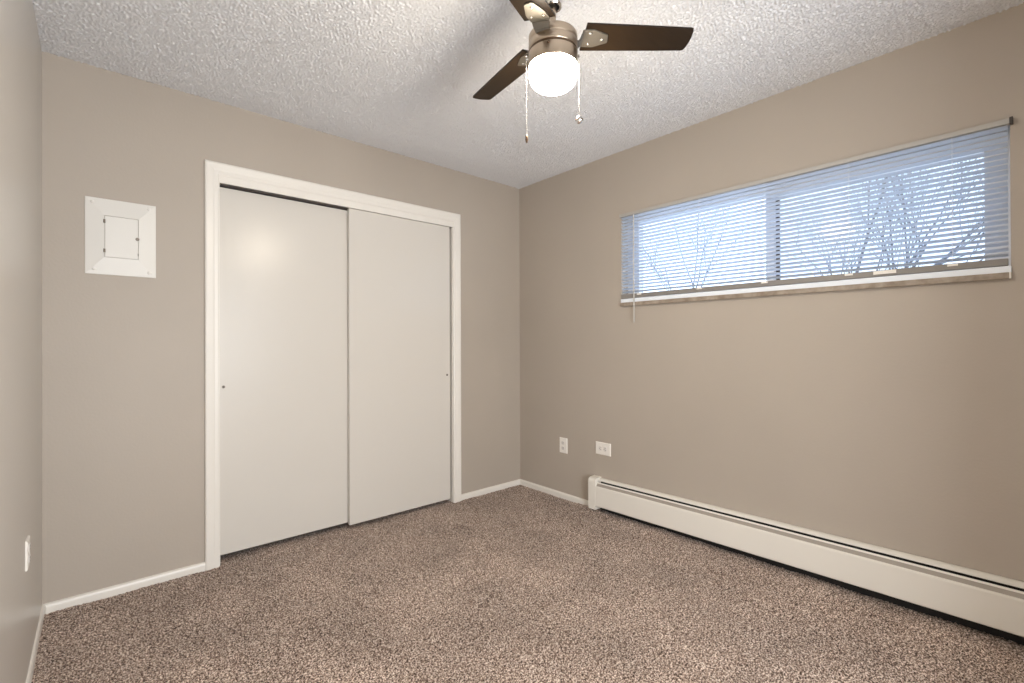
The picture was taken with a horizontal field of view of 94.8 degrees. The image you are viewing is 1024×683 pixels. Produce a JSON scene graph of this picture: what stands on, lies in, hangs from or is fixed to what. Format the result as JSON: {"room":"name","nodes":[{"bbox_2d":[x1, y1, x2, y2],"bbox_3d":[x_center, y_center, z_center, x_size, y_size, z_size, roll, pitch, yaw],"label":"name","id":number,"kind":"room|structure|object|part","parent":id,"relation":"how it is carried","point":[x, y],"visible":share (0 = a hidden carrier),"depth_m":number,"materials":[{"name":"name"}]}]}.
{"room":"empty bedroom","nodes":[
{"label":"empty bedroom","id":0,"kind":"room"},
{"bbox_2d":[0,0,41,682],"bbox_3d":[-1.244,-0.048,1.035,0.140,2.440,4.150,0,0,-41],"label":"wall","id":1,"kind":"structure","parent":0,"point":[20,45],"depth_m":1.43,"materials":[{"name":"beige paint"}]},
{"bbox_2d":[25,535,30,571],"bbox_3d":[-1.632,0.713,1.589,0.009,0.098,0.072,0,0,-41],"label":"wall outlet","id":2,"kind":"object","parent":1,"relation":"attached to","point":[27,543],"visible":1,"depth_m":1.56,"materials":[{"name":"white plastic"}]},
{"bbox_2d":[26,604,44,682],"bbox_3d":[-0.920,1.153,0.781,0.008,0.050,3.350,0,0,-41],"label":"baseboard","id":3,"kind":"structure","parent":1,"relation":"attached to","point":[42,613],"depth_m":1.76,"materials":[{"name":"white paint"}]},
{"bbox_2d":[42,51,519,603],"bbox_3d":[-1.032,-0.043,3.016,2.798,2.440,0.140,0,0,-41],"label":"wall","id":4,"kind":"structure","parent":0,"point":[123,357],"depth_m":2.30,"materials":[{"name":"beige paint"}]},
{"bbox_2d":[85,196,155,277],"bbox_3d":[-1.830,-0.484,2.207,0.257,0.350,0.022,0,0,-41],"label":"electrical panel","id":5,"kind":"object","parent":4,"relation":"attached to","point":[120,236],"visible":1,"depth_m":2.20,"materials":[{"name":"white paint"}]},
{"bbox_3d":[-1.829,-0.484,2.206,0.119,0.188,0.007,0,0,-41],"label":"panel door","id":6,"kind":"part","parent":5,"relation":"part of","materials":[{"name":"white paint"}]},
{"bbox_2d":[43,562,205,613],"bbox_3d":[-1.802,1.161,2.228,0.598,0.050,0.014,0,0,-41],"label":"baseboard","id":7,"kind":"structure","parent":4,"relation":"attached to","point":[122,588],"depth_m":2.20,"materials":[{"name":"white paint"}]},
{"bbox_2d":[220,187,347,554],"bbox_3d":[-1.299,0.157,2.760,0.730,1.966,0.033,0,0,-41],"label":"door","id":8,"kind":"structure","parent":4,"relation":"in","point":[284,365],"depth_m":2.71,"materials":[{"name":"grey paint"}]},
{"bbox_2d":[204,159,460,570],"bbox_3d":[-1.027,0.122,3.007,1.602,2.122,0.159,0,0,-41],"label":"trim","id":9,"kind":"structure","parent":4,"relation":"attached to","point":[215,173],"depth_m":2.61,"materials":[{"name":"white paint"}]},
{"bbox_3d":[-1.558,0.122,2.445,0.064,2.122,0.019,0,0,-41],"label":"casing","id":10,"kind":"part","parent":9,"relation":"part of","materials":[{"name":"white paint"}]},
{"bbox_3d":[-0.404,0.121,3.463,0.064,2.122,0.019,0,0,-41],"label":"casing","id":11,"kind":"part","parent":9,"relation":"part of","materials":[{"name":"white paint"}]},
{"bbox_2d":[347,208,449,524],"bbox_3d":[-0.744,0.156,3.197,0.749,1.980,0.033,0,0,-41],"label":"door","id":12,"kind":"structure","parent":4,"relation":"in","point":[398,269],"depth_m":3.16,"materials":[{"name":"grey paint"}]},
{"bbox_2d":[461,479,519,500],"bbox_3d":[-0.153,1.159,3.681,0.602,0.050,0.014,0,0,-41],"label":"baseboard","id":13,"kind":"structure","parent":4,"relation":"attached to","point":[487,490],"depth_m":3.66,"materials":[{"name":"white paint"}]},
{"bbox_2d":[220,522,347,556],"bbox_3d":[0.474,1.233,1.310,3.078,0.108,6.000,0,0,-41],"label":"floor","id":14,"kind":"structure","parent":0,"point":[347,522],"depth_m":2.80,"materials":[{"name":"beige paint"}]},
{"bbox_2d":[31,485,1023,682],"bbox_3d":[0.103,1.161,1.730,2.838,0.040,3.520,0,0,-41],"label":"floor","id":15,"kind":"structure","parent":0,"point":[519,583],"depth_m":2.00,"materials":[{"name":"carpet"}]},
{"bbox_2d":[32,0,1023,188],"bbox_3d":[0.121,-1.268,1.707,2.818,0.017,3.380,0,0,-41],"label":"ceiling","id":16,"kind":"structure","parent":0,"point":[402,77],"depth_m":2.11,"materials":[{"name":"white paint"}]},
{"bbox_2d":[473,0,693,142],"bbox_3d":[0.063,-0.962,1.585,0.830,0.613,0.772,0,0,-41],"label":"ceiling fan","id":17,"kind":"object","parent":16,"relation":"hanging from","point":[551,59],"visible":1,"depth_m":1.53,"materials":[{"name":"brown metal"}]},
{"bbox_3d":[-0.029,-0.999,1.777,0.105,0.030,0.363,0,0,-36],"label":"blade","id":18,"kind":"part","parent":17,"relation":"part of","materials":[{"name":"brown wood"}]},
{"bbox_3d":[0.048,-0.804,1.555,0.002,0.245,0.002,0,0,-41],"label":"pull chain","id":19,"kind":"part","parent":17,"relation":"part of","materials":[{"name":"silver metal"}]},
{"bbox_3d":[0.004,-1.002,1.298,0.105,0.024,0.363,0,0,27],"label":"blade","id":20,"kind":"part","parent":17,"relation":"part of","materials":[{"name":"brown wood"}]},
{"bbox_3d":[0.094,-0.989,1.473,0.059,0.027,0.022,0,0,28],"label":"bracket arm","id":21,"kind":"part","parent":17,"relation":"part of","materials":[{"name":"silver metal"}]},
{"bbox_3d":[0.135,-0.866,1.547,0.158,0.074,0.158,0,0,-41],"label":"glass globe","id":22,"kind":"part","parent":17,"relation":"part of","materials":[{"name":"white glass"}]},
{"bbox_3d":[0.219,-0.990,1.553,0.022,0.030,0.059,0,0,-4],"label":"bracket arm","id":23,"kind":"part","parent":17,"relation":"part of","materials":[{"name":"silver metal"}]},
{"bbox_3d":[0.415,-1.008,1.571,0.363,0.031,0.105,0,0,-5],"label":"blade","id":24,"kind":"part","parent":17,"relation":"part of","materials":[{"name":"brown wood"}]},
{"bbox_2d":[519,3,1023,581],"bbox_3d":[0.960,-0.050,2.979,0.140,2.440,4.150,0,0,-41],"label":"wall","id":25,"kind":"structure","parent":0,"point":[892,418],"depth_m":2.32,"materials":[{"name":"beige paint"}]},
{"bbox_2d":[520,479,587,505],"bbox_3d":[0.319,1.157,3.591,0.014,0.050,0.774,0,0,-41],"label":"baseboard","id":26,"kind":"structure","parent":25,"relation":"attached to","point":[528,484],"depth_m":3.58,"materials":[{"name":"white paint"}]},
{"bbox_2d":[560,437,566,453],"bbox_3d":[0.383,0.777,3.521,0.009,0.114,0.076,0,0,-41],"label":"wall outlet","id":27,"kind":"object","parent":25,"relation":"attached to","point":[563,441],"visible":1,"depth_m":3.52,"materials":[{"name":"white plastic"}]},
{"bbox_2d":[596,441,610,456],"bbox_3d":[0.627,0.740,3.245,0.009,0.086,0.128,0,0,-41],"label":"wall outlet","id":28,"kind":"object","parent":25,"relation":"attached to","point":[602,448],"visible":1,"depth_m":3.24,"materials":[{"name":"white plastic"}]},
{"bbox_2d":[588,475,1023,644],"bbox_3d":[1.367,1.049,2.360,0.069,0.294,2.460,0,0,-41],"label":"baseboard heater","id":29,"kind":"object","parent":25,"relation":"attached to","point":[992,604],"visible":1,"depth_m":2.16,"materials":[{"name":"white metal"}]},
{"bbox_3d":[1.398,1.024,2.350,0.034,0.244,2.405,0,0,-41],"label":"panel","id":30,"kind":"part","parent":29,"relation":"part of","materials":[{"name":"white metal"}]},
{"bbox_2d":[620,266,1011,306],"bbox_3d":[1.339,-0.260,2.482,0.098,0.048,1.780,0,0,-41],"label":"window sill","id":31,"kind":"structure","parent":25,"relation":"attached to","point":[993,273],"depth_m":2.19,"materials":[{"name":"white wood"}]},
{"bbox_2d":[628,126,1010,298],"bbox_3d":[1.392,-0.555,2.533,0.050,0.592,1.780,0,0,-41],"label":"window","id":32,"kind":"structure","parent":25,"relation":"in","point":[1008,130],"depth_m":2.07,"materials":[{"name":"white plastic"}]},
{"bbox_3d":[1.135,-0.544,2.827,0.022,0.496,0.827,0,0,-41],"label":"sash","id":33,"kind":"part","parent":32,"relation":"part of","materials":[{"name":"white plastic"}]},
{"bbox_2d":[619,116,1012,322],"bbox_3d":[1.313,-0.486,2.459,0.045,0.724,1.790,0,0,-41],"label":"window blind","id":34,"kind":"object","parent":32,"relation":"attached to","point":[1001,125],"visible":1,"depth_m":2.21,"materials":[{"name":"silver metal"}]},
{"bbox_3d":[1.323,-0.568,2.460,0.028,0.521,0.001,0,0,-41],"label":"ladder cord","id":35,"kind":"part","parent":34,"relation":"part of","materials":[{"name":"white fabric"}]},
{"bbox_3d":[1.317,-0.301,2.466,0.025,0.027,1.768,0,0,-41],"label":"rail","id":36,"kind":"part","parent":34,"relation":"part of","materials":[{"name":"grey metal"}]},
{"bbox_3d":[1.565,-0.570,2.185,0.028,0.521,0.001,0,0,-41],"label":"ladder cord","id":37,"kind":"part","parent":34,"relation":"part of","materials":[{"name":"white fabric"}]},
{"bbox_3d":[1.798,-0.571,1.921,0.028,0.521,0.001,0,0,-41],"label":"ladder cord","id":38,"kind":"part","parent":34,"relation":"part of","materials":[{"name":"white fabric"}]},
{"label":"outside","id":39,"kind":"structure","parent":0,"visible":0},
{"bbox_3d":[10.848,1.718,14.719,29.500,0.100,30.000,0,0,-41],"label":"ground","id":40,"kind":"structure","parent":39,"visible":0},
{"bbox_2d":[643,199,784,289],"bbox_3d":[6.390,-4.557,17.802,7.843,12.557,9.093,0,0,-41],"label":"bare tree","id":41,"kind":"object","parent":40,"relation":"on","point":[784,199],"visible":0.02,"depth_m":18.40,"materials":[{"name":"grey plant"}]},
{"bbox_2d":[780,157,984,275],"bbox_3d":[5.949,-2.345,7.203,5.096,8.065,4.688,0,0,41],"label":"bare tree","id":42,"kind":"object","parent":40,"relation":"on","point":[915,256],"visible":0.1,"depth_m":7.13,"materials":[{"name":"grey plant"}]}
]}

